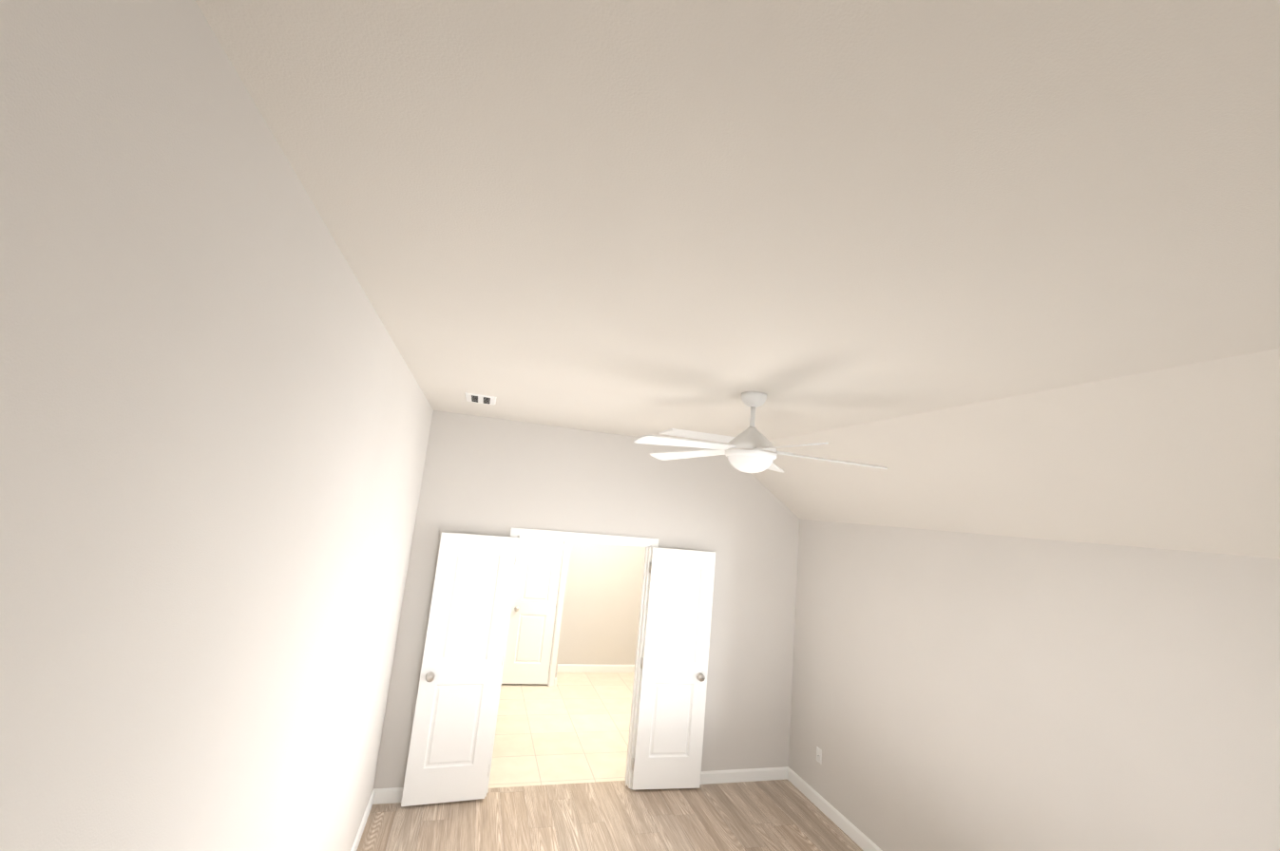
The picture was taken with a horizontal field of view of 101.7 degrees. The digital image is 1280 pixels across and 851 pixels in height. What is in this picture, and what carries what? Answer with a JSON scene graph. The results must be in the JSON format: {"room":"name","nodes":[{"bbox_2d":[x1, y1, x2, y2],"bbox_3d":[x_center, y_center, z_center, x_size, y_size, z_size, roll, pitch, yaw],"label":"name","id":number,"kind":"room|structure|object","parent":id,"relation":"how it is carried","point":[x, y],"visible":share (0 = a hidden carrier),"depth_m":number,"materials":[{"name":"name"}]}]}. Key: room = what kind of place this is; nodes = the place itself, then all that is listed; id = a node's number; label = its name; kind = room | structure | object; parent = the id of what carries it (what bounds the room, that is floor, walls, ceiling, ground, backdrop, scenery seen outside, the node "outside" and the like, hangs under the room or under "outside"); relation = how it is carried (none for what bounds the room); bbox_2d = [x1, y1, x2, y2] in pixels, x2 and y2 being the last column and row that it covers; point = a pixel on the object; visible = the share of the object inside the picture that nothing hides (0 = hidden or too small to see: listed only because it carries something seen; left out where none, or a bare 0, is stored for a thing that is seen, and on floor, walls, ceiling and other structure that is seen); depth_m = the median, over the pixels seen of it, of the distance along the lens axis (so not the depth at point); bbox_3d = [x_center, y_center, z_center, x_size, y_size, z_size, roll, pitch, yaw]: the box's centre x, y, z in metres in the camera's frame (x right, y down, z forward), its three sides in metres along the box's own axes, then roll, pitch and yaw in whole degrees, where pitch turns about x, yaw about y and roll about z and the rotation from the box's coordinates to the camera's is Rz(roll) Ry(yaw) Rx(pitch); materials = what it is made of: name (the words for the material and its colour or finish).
{"room":"empty bedroom","nodes":[
{"label":"empty bedroom","id":0,"kind":"room"},
{"bbox_2d":[0,0,433,850],"bbox_3d":[-1.628,1.157,3.183,0.120,3.055,8.020,8,-9,-16],"label":"wall","id":1,"kind":"structure","parent":0,"point":[215,416],"depth_m":0.82,"materials":[{"name":"paint"}]},
{"bbox_2d":[350,789,374,850],"bbox_3d":[-1.270,2.436,1.557,0.013,0.100,4.800,8,-9,-16],"label":"baseboard","id":2,"kind":"structure","parent":1,"relation":"attached to","point":[362,827],"depth_m":3.49,"materials":[{"name":"white wood"}]},
{"bbox_2d":[554,541,571,678],"bbox_3d":[-1.844,1.878,6.895,1.690,2.750,0.670,8,-9,-16],"label":"wall","id":3,"kind":"structure","parent":0,"point":[563,610],"depth_m":6.74,"materials":[{"name":"paint"}]},
{"bbox_2d":[501,538,564,684],"bbox_3d":[-1.352,2.271,6.690,0.579,1.968,0.145,8,-9,-16],"label":"hall door","id":4,"kind":"structure","parent":3,"relation":"in","point":[528,649],"depth_m":6.65,"materials":[{"name":"painted wood"},{"name":"satin nickel"}]},
{"bbox_2d":[500,541,570,687],"bbox_3d":[-1.356,2.244,6.699,0.724,2.060,0.137,8,-9,-16],"label":"door frame","id":5,"kind":"structure","parent":3,"relation":"attached to","point":[559,616],"depth_m":6.70,"materials":[{"name":"white wood"}]},
{"bbox_2d":[373,410,799,788],"bbox_3d":[-0.189,1.565,4.590,3.500,2.955,0.120,8,-9,-16],"label":"wall","id":6,"kind":"structure","parent":0,"point":[488,476],"depth_m":4.67,"materials":[{"name":"paint"}]},
{"bbox_2d":[372,787,403,804],"bbox_3d":[-1.617,2.778,3.928,0.740,0.100,0.013,8,-9,-16],"label":"baseboard","id":7,"kind":"structure","parent":6,"relation":"attached to","point":[391,795],"depth_m":3.85,"materials":[{"name":"white wood"}]},
{"bbox_2d":[401,532,517,806],"bbox_3d":[-1.374,1.851,4.047,0.602,1.968,0.145,8,-9,-16],"label":"door","id":8,"kind":"structure","parent":6,"relation":"in","point":[448,757],"depth_m":4.04,"materials":[{"name":"painted wood"},{"name":"satin nickel"}]},
{"bbox_2d":[484,527,658,797],"bbox_3d":[-0.567,1.957,4.417,1.304,2.060,0.137,8,-9,-16],"label":"door frame","id":9,"kind":"structure","parent":6,"relation":"in","point":[634,706],"depth_m":4.49,"materials":[{"name":"white wood"}]},
{"bbox_2d":[630,547,715,789],"bbox_3d":[0.311,2.086,4.532,0.602,1.968,0.145,8,-9,-16],"label":"door","id":10,"kind":"structure","parent":6,"relation":"in","point":[670,721],"depth_m":4.52,"materials":[{"name":"painted wood"},{"name":"satin nickel"}]},
{"bbox_2d":[700,766,788,784],"bbox_3d":[0.675,3.097,4.586,1.450,0.100,0.013,8,-9,-16],"label":"baseboard","id":11,"kind":"structure","parent":6,"relation":"attached to","point":[741,775],"depth_m":4.65,"materials":[{"name":"white wood"}]},
{"bbox_2d":[557,542,645,665],"bbox_3d":[-0.256,2.144,7.634,1.810,2.750,0.120,8,-9,-16],"label":"wall","id":12,"kind":"structure","parent":0,"point":[601,607],"depth_m":7.43,"materials":[{"name":"paint"}]},
{"bbox_2d":[556,664,634,672],"bbox_3d":[-0.359,3.439,7.365,1.810,0.100,0.013,8,-9,-16],"label":"baseboard","id":13,"kind":"structure","parent":12,"relation":"attached to","point":[569,668],"depth_m":7.28,"materials":[{"name":"white wood"}]},
{"bbox_2d":[356,672,863,850],"bbox_3d":[-0.050,2.949,3.432,3.740,0.100,8.020,8,-9,-16],"label":"floor","id":14,"kind":"structure","parent":0,"point":[779,815],"depth_m":4.12,"materials":[{"name":"brown wood"}]},
{"bbox_2d":[195,0,1279,443],"bbox_3d":[0.199,-0.304,2.359,2.762,0.100,5.040,8,-9,-16],"label":"ceiling","id":15,"kind":"structure","parent":0,"point":[644,217],"depth_m":1.01,"materials":[{"name":"paint"}]},
{"bbox_2d":[464,392,496,405],"bbox_3d":[-1.090,-0.178,3.564,0.200,0.012,0.305,8,-9,-16],"label":"ceiling vent","id":16,"kind":"object","parent":15,"relation":"in","point":[480,399],"visible":1,"depth_m":3.52,"materials":[{"name":"white"}]},
{"bbox_2d":[634,391,887,473],"bbox_3d":[0.567,0.034,2.636,1.258,0.410,1.240,8,-9,-16],"label":"fan","id":17,"kind":"object","parent":15,"relation":"hanging from","point":[752,448],"visible":1,"depth_m":2.58,"materials":[{"name":"white plastic"}]},
{"bbox_2d":[659,428,735,443],"bbox_3d":[0.508,0.089,4.304,0.640,0.011,0.330,8,-9,-16],"label":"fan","id":18,"kind":"object","parent":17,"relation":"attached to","point":[698,435],"visible":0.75,"depth_m":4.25,"materials":[{"name":"white"}]},
{"bbox_2d":[750,348,1279,558],"bbox_3d":[1.948,0.280,2.817,0.978,0.782,5.040,8,-9,-16],"label":"ceiling","id":19,"kind":"structure","parent":0,"point":[1184,458],"depth_m":2.35,"materials":[{"name":"paint"}]},
{"bbox_2d":[788,518,1279,850],"bbox_3d":[1.821,1.637,4.172,0.120,3.055,8.020,8,-9,-16],"label":"wall","id":20,"kind":"structure","parent":0,"point":[959,692],"depth_m":2.85,"materials":[{"name":"paint"}]},
{"bbox_2d":[816,746,821,764],"bbox_3d":[1.518,2.805,4.424,0.009,0.115,0.070,8,-9,-16],"label":"electrical outlet","id":21,"kind":"object","parent":20,"relation":"attached to","point":[818,755],"visible":1,"depth_m":4.42,"materials":[{"name":"white plastic"}]},
{"bbox_2d":[787,767,882,850],"bbox_3d":[2.052,2.899,2.510,0.013,0.100,4.800,8,-9,-16],"label":"baseboard","id":22,"kind":"structure","parent":20,"relation":"attached to","point":[851,831],"depth_m":4.16,"materials":[{"name":"white wood"}]}
]}

